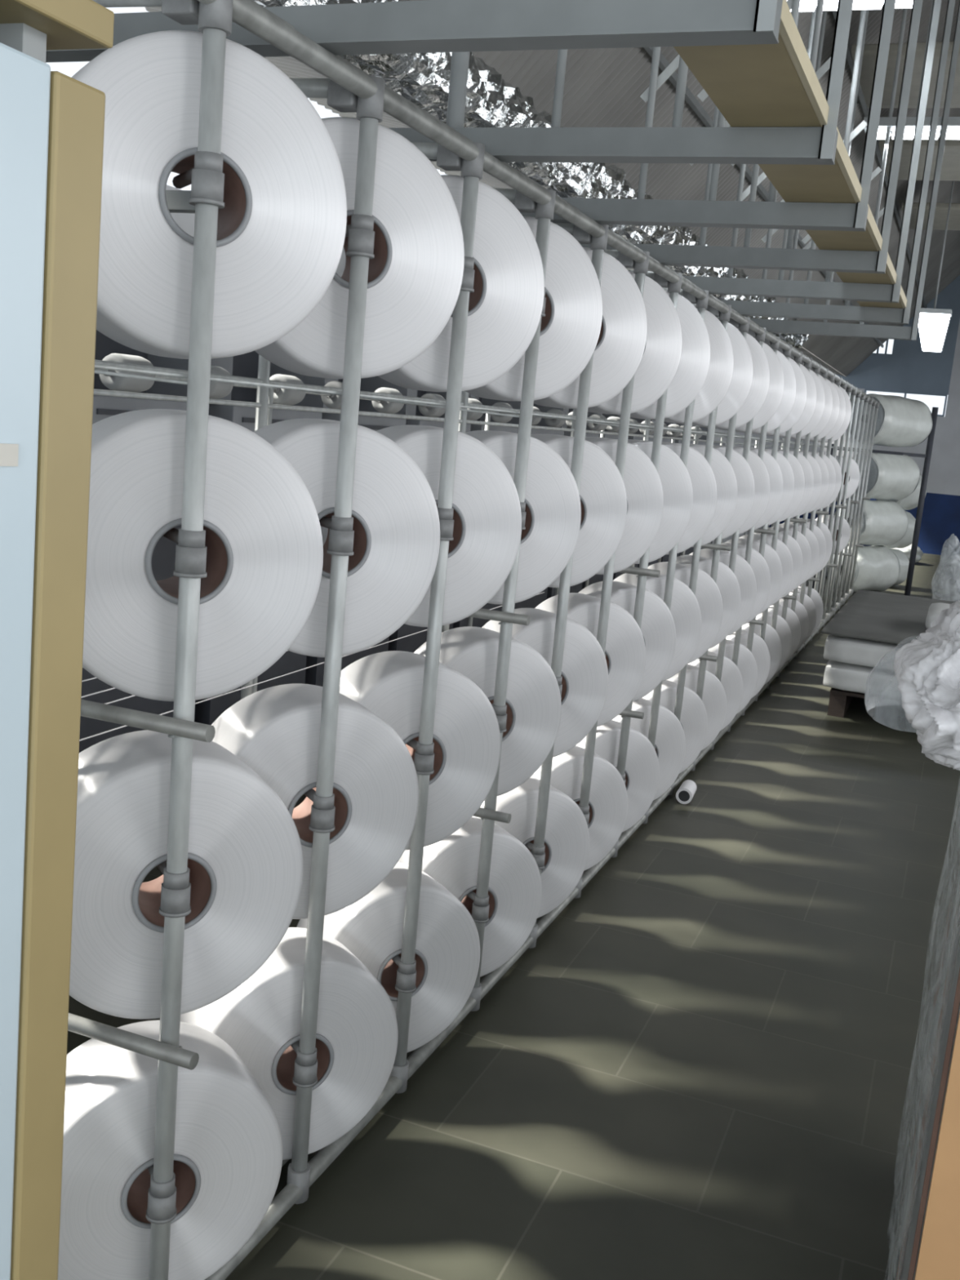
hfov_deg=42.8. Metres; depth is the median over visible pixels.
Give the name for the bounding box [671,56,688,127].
strut
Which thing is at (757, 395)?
package
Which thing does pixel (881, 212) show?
diagonal brace
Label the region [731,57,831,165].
diagonal brace
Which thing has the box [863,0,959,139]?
ceiling light
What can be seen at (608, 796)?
package
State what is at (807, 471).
package
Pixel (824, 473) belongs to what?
package
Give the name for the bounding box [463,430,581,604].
package
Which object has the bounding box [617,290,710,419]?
package
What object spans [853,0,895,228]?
bar
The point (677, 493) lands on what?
package
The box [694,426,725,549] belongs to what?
machine
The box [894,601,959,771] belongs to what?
bag
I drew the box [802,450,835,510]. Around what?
package
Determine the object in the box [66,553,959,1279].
floor
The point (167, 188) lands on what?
wall
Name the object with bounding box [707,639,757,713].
package
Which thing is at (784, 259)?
overhead beam
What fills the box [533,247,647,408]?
package
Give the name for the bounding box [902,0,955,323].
bar
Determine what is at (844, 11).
bar
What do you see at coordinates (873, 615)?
sheet
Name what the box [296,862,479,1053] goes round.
package
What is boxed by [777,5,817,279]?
strut
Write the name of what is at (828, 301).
strut
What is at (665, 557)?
machine
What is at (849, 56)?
rail
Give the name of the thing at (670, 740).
package
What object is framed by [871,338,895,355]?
window
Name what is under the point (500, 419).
bobbin
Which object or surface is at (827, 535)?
package
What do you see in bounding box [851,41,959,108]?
roof panel
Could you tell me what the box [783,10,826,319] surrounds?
strut
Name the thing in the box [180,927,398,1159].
package
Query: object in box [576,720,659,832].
package
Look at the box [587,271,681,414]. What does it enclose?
package
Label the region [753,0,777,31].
bar
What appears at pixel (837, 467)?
package
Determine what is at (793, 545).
package
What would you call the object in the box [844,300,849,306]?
strut
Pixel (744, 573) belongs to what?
package
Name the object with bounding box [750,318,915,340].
overhead beam
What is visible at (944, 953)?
sheet
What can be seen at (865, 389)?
window
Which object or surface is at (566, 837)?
package
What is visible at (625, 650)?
package
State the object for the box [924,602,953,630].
bundle
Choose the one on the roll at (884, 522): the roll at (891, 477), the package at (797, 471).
the roll at (891, 477)
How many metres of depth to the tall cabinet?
1.16 m
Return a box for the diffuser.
[918,312,950,351]
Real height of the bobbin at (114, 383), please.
0.100 m
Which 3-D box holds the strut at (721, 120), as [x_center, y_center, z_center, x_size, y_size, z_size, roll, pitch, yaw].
[0.721,-2.177,3.160,0.019,2.024,0.030,9,11,21]
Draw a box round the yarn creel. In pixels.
[67,0,880,1279]
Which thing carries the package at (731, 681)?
on the yarn creel
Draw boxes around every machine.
[79,329,195,752]
[146,213,321,724]
[269,361,405,686]
[358,375,471,652]
[426,391,518,628]
[480,397,564,608]
[533,404,599,599]
[566,408,628,589]
[602,413,653,580]
[631,417,675,567]
[654,421,693,562]
[675,423,706,555]
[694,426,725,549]
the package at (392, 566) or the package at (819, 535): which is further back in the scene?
the package at (819, 535)
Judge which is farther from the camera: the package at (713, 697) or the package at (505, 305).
the package at (713, 697)
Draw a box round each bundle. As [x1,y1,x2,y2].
[822,660,903,698]
[823,634,903,671]
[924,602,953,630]
[931,533,959,601]
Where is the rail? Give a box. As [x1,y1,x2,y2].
[94,368,757,693]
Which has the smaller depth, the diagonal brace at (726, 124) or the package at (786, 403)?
the diagonal brace at (726, 124)
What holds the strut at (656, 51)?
on the overhead beam at (653, 212)
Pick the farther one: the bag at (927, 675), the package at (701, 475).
the package at (701, 475)
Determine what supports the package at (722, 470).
on the yarn creel
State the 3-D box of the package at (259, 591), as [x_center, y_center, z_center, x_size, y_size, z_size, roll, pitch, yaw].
[-0.503,-0.142,2.002,0.464,0.464,0.210,-1,12,-29]
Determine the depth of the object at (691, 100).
7.04 m
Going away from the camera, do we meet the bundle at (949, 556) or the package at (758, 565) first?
the package at (758, 565)
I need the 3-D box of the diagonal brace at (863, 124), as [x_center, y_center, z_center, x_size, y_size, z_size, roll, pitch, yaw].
[1.311,-1.821,4.705,0.306,0.335,0.006,9,11,21]
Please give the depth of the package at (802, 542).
8.78 m
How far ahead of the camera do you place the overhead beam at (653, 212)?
3.32 m
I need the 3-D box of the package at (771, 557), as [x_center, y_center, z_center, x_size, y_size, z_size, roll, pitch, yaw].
[1.609,-0.383,7.461,0.463,0.463,0.210,-1,12,-29]
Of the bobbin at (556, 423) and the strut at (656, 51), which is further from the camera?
the bobbin at (556, 423)
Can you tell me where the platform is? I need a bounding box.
[673,0,906,308]
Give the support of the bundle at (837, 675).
on the pallet
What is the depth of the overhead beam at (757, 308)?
5.48 m
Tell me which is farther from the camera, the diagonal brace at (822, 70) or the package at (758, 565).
the package at (758, 565)
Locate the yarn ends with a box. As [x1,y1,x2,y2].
[79,591,544,741]
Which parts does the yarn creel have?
cross arm, cross arm, post, post, post, post, rail, rail, post, cross arm, cross arm, post, rail, rail, rail, rail, post, post, post, cross arm, cross arm, post, post, post, post, post, cross arm, cross arm, post, post, post, cross arm, cross arm, post, post, post, cross arm, post, cross arm, post, post, post, cross arm, post, cross arm, post, post, cross arm, post, cross arm, post, post, cross arm, cross arm, post, post, cross arm, post, post, cross arm, post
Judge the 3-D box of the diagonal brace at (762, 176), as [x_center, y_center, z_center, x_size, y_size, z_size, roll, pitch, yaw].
[1.145,-1.847,4.768,0.306,0.335,0.006,9,11,21]
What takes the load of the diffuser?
attached to the lamp at (933, 323)
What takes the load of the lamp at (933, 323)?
hanging from the ceiling
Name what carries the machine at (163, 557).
on the floor
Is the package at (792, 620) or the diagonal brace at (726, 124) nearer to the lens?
the diagonal brace at (726, 124)
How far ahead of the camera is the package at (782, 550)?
7.89 m
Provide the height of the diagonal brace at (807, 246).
0.335 m
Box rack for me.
[812,407,938,595]
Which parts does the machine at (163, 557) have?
control panel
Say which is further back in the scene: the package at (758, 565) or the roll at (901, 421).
the roll at (901, 421)
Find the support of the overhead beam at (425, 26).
on the yarn creel
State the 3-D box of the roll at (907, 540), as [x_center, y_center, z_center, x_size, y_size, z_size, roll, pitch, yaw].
[5.231,-1.409,15.529,0.515,0.489,0.483,-2,13,-35]
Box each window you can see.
[864,388,947,417]
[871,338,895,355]
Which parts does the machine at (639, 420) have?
control panel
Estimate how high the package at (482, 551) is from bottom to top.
0.466 m
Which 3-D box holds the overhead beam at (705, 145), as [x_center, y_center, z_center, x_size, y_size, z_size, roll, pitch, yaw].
[-0.509,-1.191,2.936,2.650,0.060,0.064,9,11,21]
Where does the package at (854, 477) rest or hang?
on the yarn creel
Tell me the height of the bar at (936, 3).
2.379 m
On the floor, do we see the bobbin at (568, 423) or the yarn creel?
the yarn creel
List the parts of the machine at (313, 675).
control panel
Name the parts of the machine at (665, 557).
control panel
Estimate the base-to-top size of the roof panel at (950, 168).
0.060 m
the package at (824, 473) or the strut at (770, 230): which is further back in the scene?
the package at (824, 473)
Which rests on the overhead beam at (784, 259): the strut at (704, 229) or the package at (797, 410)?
the strut at (704, 229)
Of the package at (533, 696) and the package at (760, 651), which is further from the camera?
the package at (760, 651)
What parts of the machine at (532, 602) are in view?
control panel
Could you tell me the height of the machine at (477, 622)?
2.300 m
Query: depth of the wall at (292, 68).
6.10 m
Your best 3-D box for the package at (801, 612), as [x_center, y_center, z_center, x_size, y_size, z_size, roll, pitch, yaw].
[2.281,-0.107,9.345,0.453,0.453,0.210,-1,12,-29]
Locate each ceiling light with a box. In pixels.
[786,0,913,11]
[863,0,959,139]
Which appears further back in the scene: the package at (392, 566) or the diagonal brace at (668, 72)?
the diagonal brace at (668, 72)
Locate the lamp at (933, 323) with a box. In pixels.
[918,181,954,351]
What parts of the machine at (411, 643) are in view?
control panel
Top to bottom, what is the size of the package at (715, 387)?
0.468 m
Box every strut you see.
[446,51,470,127]
[551,48,567,127]
[637,46,660,199]
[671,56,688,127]
[698,105,719,245]
[708,111,725,200]
[727,164,746,277]
[743,164,759,247]
[759,11,799,302]
[767,0,799,201]
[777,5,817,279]
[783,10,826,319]
[786,0,823,248]
[803,240,815,303]
[822,9,869,322]
[825,9,866,281]
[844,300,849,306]
[859,8,907,324]
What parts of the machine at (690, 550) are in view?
control panel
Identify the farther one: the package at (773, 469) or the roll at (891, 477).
the roll at (891, 477)
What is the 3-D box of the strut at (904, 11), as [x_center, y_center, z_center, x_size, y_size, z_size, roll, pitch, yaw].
[2.017,-2.578,6.009,0.019,2.024,0.030,9,11,21]
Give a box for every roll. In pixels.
[825,545,900,592]
[834,497,908,546]
[850,393,932,447]
[851,452,919,499]
[875,475,926,510]
[883,511,915,548]
[888,548,909,585]
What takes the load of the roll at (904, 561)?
on the floor
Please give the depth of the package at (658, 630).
4.75 m
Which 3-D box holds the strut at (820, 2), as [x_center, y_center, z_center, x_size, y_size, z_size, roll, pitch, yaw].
[1.105,-2.268,3.850,0.019,2.024,0.030,9,11,21]
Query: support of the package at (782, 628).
on the yarn creel
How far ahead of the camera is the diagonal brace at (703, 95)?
3.32 m
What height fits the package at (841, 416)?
0.468 m
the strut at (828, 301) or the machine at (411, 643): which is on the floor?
the machine at (411, 643)
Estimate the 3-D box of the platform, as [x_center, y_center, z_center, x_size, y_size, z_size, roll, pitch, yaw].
[1.054,-1.219,3.589,0.194,0.033,3.932,9,11,21]
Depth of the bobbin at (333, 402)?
4.47 m
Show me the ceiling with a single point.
(603, 87)
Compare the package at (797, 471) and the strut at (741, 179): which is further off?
the package at (797, 471)
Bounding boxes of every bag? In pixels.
[864,648,911,719]
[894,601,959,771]
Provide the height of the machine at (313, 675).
2.300 m
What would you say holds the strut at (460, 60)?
on the overhead beam at (705, 145)
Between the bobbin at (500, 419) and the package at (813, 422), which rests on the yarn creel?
the package at (813, 422)
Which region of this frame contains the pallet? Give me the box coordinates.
[826,687,902,717]
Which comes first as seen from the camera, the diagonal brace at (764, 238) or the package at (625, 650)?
the package at (625, 650)
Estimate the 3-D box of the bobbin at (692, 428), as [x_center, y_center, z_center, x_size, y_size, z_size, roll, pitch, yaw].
[1.819,-1.745,10.318,0.100,0.100,0.180,10,11,24]
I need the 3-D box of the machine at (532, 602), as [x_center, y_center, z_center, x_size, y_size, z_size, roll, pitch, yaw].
[0.231,-0.938,8.125,0.386,2.300,0.760,9,11,21]
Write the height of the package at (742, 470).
0.462 m
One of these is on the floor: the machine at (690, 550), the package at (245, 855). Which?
the machine at (690, 550)
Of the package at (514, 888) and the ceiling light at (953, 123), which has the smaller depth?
the package at (514, 888)
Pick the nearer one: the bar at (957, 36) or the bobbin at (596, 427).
the bar at (957, 36)
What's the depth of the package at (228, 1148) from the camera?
2.12 m
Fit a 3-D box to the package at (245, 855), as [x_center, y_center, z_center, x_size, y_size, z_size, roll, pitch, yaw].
[-0.550,0.396,2.100,0.464,0.464,0.210,-1,12,-29]
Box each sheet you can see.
[821,589,957,644]
[884,774,959,1279]
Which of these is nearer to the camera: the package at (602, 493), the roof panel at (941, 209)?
the package at (602, 493)
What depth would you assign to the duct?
4.85 m
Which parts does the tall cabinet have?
enamel panel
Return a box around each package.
[57,1020,282,1279]
[69,729,302,1019]
[71,30,346,359]
[82,408,323,701]
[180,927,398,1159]
[211,683,418,919]
[253,418,439,657]
[254,116,464,378]
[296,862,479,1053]
[320,424,521,626]
[335,174,544,391]
[339,650,500,849]
[398,816,542,977]
[413,626,561,795]
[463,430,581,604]
[465,216,602,400]
[480,776,589,918]
[481,608,608,757]
[530,433,626,587]
[531,745,627,870]
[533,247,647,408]
[535,592,645,726]
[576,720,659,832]
[578,581,675,702]
[585,436,663,574]
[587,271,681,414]
[612,573,701,681]
[612,697,685,800]
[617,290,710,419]
[617,439,693,564]
[642,680,707,773]
[647,561,722,663]
[649,306,733,422]
[661,441,716,555]
[666,663,726,750]
[675,555,741,648]
[676,319,752,426]
[680,443,737,546]
[688,548,756,635]
[688,650,742,730]
[699,333,769,429]
[703,444,754,540]
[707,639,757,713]
[718,342,783,431]
[720,445,769,535]
[720,542,770,625]
[724,537,782,613]
[725,629,770,698]
[735,350,795,433]
[737,446,782,529]
[739,533,793,605]
[742,622,781,685]
[751,447,794,525]
[754,532,802,598]
[755,357,806,435]
[755,612,791,672]
[764,448,804,521]
[767,364,816,436]
[767,526,811,591]
[768,604,800,661]
[777,448,813,518]
[778,523,818,584]
[778,598,808,652]
[780,368,824,438]
[783,521,826,578]
[789,449,822,515]
[789,591,816,643]
[790,374,832,439]
[792,584,823,635]
[799,450,828,512]
[799,518,832,573]
[800,378,839,440]
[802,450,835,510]
[810,386,851,442]
[814,514,849,554]
[816,451,841,508]
[817,382,845,441]
[835,455,859,499]
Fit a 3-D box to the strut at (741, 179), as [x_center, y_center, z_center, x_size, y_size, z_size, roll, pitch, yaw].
[1.082,-2.423,4.694,0.019,2.024,0.030,9,11,21]
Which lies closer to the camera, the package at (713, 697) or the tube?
the tube
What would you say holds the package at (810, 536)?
on the yarn creel
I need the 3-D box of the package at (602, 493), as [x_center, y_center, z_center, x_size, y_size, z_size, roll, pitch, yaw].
[0.217,-0.402,3.789,0.464,0.464,0.210,-1,12,-29]
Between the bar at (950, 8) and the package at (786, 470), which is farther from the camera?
the package at (786, 470)
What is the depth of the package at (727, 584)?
6.09 m
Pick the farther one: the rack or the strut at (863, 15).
the rack
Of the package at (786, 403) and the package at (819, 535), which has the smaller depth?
the package at (786, 403)
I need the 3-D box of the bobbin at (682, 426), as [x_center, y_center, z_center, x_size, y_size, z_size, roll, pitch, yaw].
[1.664,-1.689,9.933,0.100,0.100,0.180,10,11,24]
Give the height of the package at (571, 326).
0.468 m
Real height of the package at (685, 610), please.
0.464 m
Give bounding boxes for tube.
[675,779,696,804]
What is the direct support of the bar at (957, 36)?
attached to the overhead beam at (849, 330)
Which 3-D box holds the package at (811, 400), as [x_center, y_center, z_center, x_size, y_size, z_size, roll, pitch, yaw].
[1.883,-1.521,7.714,0.469,0.469,0.210,-1,12,-29]
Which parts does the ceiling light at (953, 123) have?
hanging rod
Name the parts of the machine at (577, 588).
control panel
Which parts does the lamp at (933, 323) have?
hanging rod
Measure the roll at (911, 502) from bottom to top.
0.488 m
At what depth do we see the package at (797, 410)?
7.26 m
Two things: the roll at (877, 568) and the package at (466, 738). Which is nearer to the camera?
the package at (466, 738)
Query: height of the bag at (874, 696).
0.179 m
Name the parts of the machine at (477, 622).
control panel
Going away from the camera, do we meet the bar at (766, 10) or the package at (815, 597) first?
the bar at (766, 10)
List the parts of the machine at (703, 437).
control panel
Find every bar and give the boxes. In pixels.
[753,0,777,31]
[817,0,853,159]
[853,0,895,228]
[875,0,922,271]
[890,0,941,302]
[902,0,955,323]
[910,0,959,340]
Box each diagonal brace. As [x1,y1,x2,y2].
[640,54,679,102]
[689,120,729,165]
[697,0,792,102]
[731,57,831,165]
[734,172,767,200]
[761,229,777,242]
[781,120,866,201]
[801,166,882,244]
[802,240,812,248]
[873,207,884,218]
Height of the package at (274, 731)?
0.462 m
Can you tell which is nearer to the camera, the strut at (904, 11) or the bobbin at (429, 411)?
the bobbin at (429, 411)
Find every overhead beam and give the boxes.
[45,0,782,62]
[165,190,868,231]
[387,126,838,164]
[580,243,887,273]
[683,275,901,302]
[720,299,909,324]
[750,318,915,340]
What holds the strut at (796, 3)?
on the overhead beam at (653, 212)
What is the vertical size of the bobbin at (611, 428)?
0.100 m
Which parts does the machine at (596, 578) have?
control panel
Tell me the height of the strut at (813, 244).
2.024 m
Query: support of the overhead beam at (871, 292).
on the yarn creel
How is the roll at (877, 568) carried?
on the floor
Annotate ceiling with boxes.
[412,0,959,376]
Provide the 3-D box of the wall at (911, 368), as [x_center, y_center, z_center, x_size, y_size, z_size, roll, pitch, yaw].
[8.745,-5.385,20.797,12.000,8.000,0.150,9,11,21]
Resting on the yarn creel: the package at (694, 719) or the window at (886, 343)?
the package at (694, 719)
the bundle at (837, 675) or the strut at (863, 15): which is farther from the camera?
the bundle at (837, 675)
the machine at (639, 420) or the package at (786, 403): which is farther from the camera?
the machine at (639, 420)
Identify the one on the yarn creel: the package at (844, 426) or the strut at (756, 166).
the package at (844, 426)
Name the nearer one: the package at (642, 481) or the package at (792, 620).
the package at (642, 481)
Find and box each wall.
[144,6,844,376]
[165,185,780,543]
[768,275,959,556]
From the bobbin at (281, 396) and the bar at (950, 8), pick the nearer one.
the bobbin at (281, 396)
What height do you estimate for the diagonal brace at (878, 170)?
0.335 m
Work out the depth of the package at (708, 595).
5.64 m
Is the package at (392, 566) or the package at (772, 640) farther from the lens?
the package at (772, 640)
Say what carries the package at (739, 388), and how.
on the yarn creel
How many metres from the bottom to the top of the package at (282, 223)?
0.469 m
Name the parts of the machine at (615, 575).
control panel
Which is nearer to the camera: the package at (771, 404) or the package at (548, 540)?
the package at (548, 540)
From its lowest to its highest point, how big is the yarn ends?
0.152 m
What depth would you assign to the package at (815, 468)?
8.70 m
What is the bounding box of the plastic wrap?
[895,854,959,1279]
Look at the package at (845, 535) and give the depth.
11.88 m
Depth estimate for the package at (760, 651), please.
7.53 m
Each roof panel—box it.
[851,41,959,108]
[879,138,959,181]
[902,202,959,231]
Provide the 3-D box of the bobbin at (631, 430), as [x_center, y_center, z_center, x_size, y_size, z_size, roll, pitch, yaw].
[1.037,-1.466,8.393,0.100,0.100,0.180,8,11,18]
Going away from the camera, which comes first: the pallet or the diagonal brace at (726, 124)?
the diagonal brace at (726, 124)
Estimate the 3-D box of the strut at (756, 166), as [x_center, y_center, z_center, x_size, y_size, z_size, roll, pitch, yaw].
[0.976,-2.288,3.899,0.019,2.024,0.030,9,11,21]
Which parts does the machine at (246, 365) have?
control panel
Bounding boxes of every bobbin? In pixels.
[99,353,155,392]
[208,365,233,399]
[269,373,306,404]
[320,381,342,409]
[371,387,404,413]
[417,393,445,417]
[466,398,484,420]
[490,402,513,422]
[531,406,541,425]
[544,408,565,427]
[565,411,573,428]
[586,413,607,431]
[605,416,620,432]
[628,418,638,433]
[639,421,654,435]
[662,423,667,435]
[666,424,680,437]
[679,425,691,437]
[690,426,702,439]
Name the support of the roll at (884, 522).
on the roll at (877, 568)
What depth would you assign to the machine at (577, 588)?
8.49 m
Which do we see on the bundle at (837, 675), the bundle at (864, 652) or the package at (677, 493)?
the bundle at (864, 652)
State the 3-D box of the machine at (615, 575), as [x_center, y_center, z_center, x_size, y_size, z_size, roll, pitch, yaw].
[1.164,-1.275,10.441,0.386,2.300,0.760,9,11,21]
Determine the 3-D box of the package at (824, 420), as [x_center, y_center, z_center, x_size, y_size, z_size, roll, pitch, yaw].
[2.243,-1.651,8.607,0.470,0.470,0.210,-1,12,-29]
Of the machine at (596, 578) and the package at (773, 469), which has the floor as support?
the machine at (596, 578)
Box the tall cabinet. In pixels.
[0,0,114,1279]
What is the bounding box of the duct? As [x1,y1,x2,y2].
[253,0,808,347]
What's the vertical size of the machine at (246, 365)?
2.300 m
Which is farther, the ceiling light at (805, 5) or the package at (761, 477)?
the package at (761, 477)
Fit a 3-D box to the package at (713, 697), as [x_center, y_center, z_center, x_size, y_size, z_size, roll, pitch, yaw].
[1.022,0.348,6.218,0.453,0.453,0.210,-1,12,-29]
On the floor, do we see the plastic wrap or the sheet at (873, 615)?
the plastic wrap
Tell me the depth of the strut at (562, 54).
2.65 m
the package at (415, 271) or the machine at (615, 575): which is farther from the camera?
the machine at (615, 575)
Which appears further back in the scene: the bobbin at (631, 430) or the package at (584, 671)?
the bobbin at (631, 430)
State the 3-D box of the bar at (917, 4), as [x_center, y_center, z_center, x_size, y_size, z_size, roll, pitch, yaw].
[1.377,-2.339,3.686,0.028,2.379,0.004,9,11,21]
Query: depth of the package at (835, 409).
9.05 m
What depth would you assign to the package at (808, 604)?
9.77 m
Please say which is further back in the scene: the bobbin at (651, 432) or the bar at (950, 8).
the bobbin at (651, 432)
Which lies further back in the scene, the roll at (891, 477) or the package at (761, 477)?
the roll at (891, 477)
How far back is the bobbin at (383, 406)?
4.86 m

